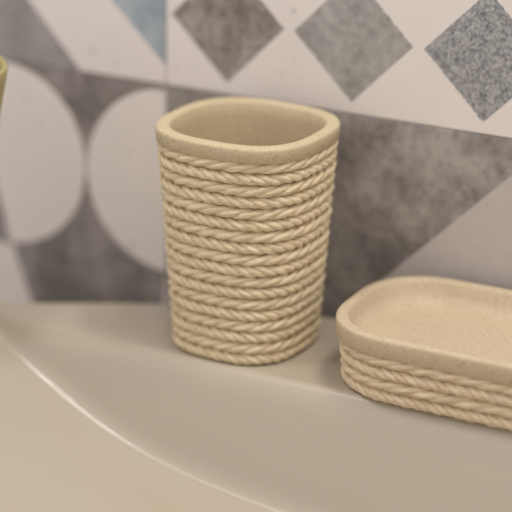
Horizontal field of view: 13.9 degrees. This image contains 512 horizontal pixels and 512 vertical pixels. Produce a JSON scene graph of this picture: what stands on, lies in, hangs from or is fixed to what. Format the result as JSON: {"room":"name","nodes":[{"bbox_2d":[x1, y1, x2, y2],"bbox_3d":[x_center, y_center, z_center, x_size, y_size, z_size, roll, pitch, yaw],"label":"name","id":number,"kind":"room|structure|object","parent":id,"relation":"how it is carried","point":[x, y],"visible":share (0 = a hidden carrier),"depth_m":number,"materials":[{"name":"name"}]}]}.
{"room":"bathroom","nodes":[
{"label":"bathroom","id":0,"kind":"room"},
{"bbox_2d":[0,0,511,318],"bbox_3d":[0.058,-0.073,0.926,1.620,1.800,0.081,11,23,26],"label":"wall","id":1,"kind":"structure","parent":0,"point":[419,92],"depth_m":0.91,"materials":[{"name":"tile"}]},
{"bbox_2d":[0,302,511,511],"bbox_3d":[0.047,0.177,0.717,0.860,0.140,0.429,11,23,26],"label":"washbasin","id":2,"kind":"object","parent":1,"relation":"attached to","point":[101,409],"visible":0.87,"depth_m":0.86,"materials":[{"name":"ceramic"}]},
{"bbox_2d":[0,56,7,112],"bbox_3d":[-0.140,-0.025,0.888,0.073,0.115,0.073,1,21,0],"label":"cup","id":3,"kind":"object","parent":2,"relation":"on","point":[3,64],"visible":1,"depth_m":0.87,"materials":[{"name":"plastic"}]},
{"bbox_2d":[155,97,339,364],"bbox_3d":[-0.004,-0.010,0.879,0.071,0.096,0.068,12,23,27],"label":"tumbler","id":4,"kind":"object","parent":2,"relation":"on","point":[247,184],"visible":1,"depth_m":0.86,"materials":[{"name":"beige plastic"}]},
{"bbox_2d":[336,276,511,430],"bbox_3d":[0.099,0.041,0.843,0.134,0.028,0.076,11,23,26],"label":"soap dish","id":5,"kind":"object","parent":2,"relation":"on","point":[435,345],"visible":1,"depth_m":0.84,"materials":[{"name":"beige ceramic"}]}
]}

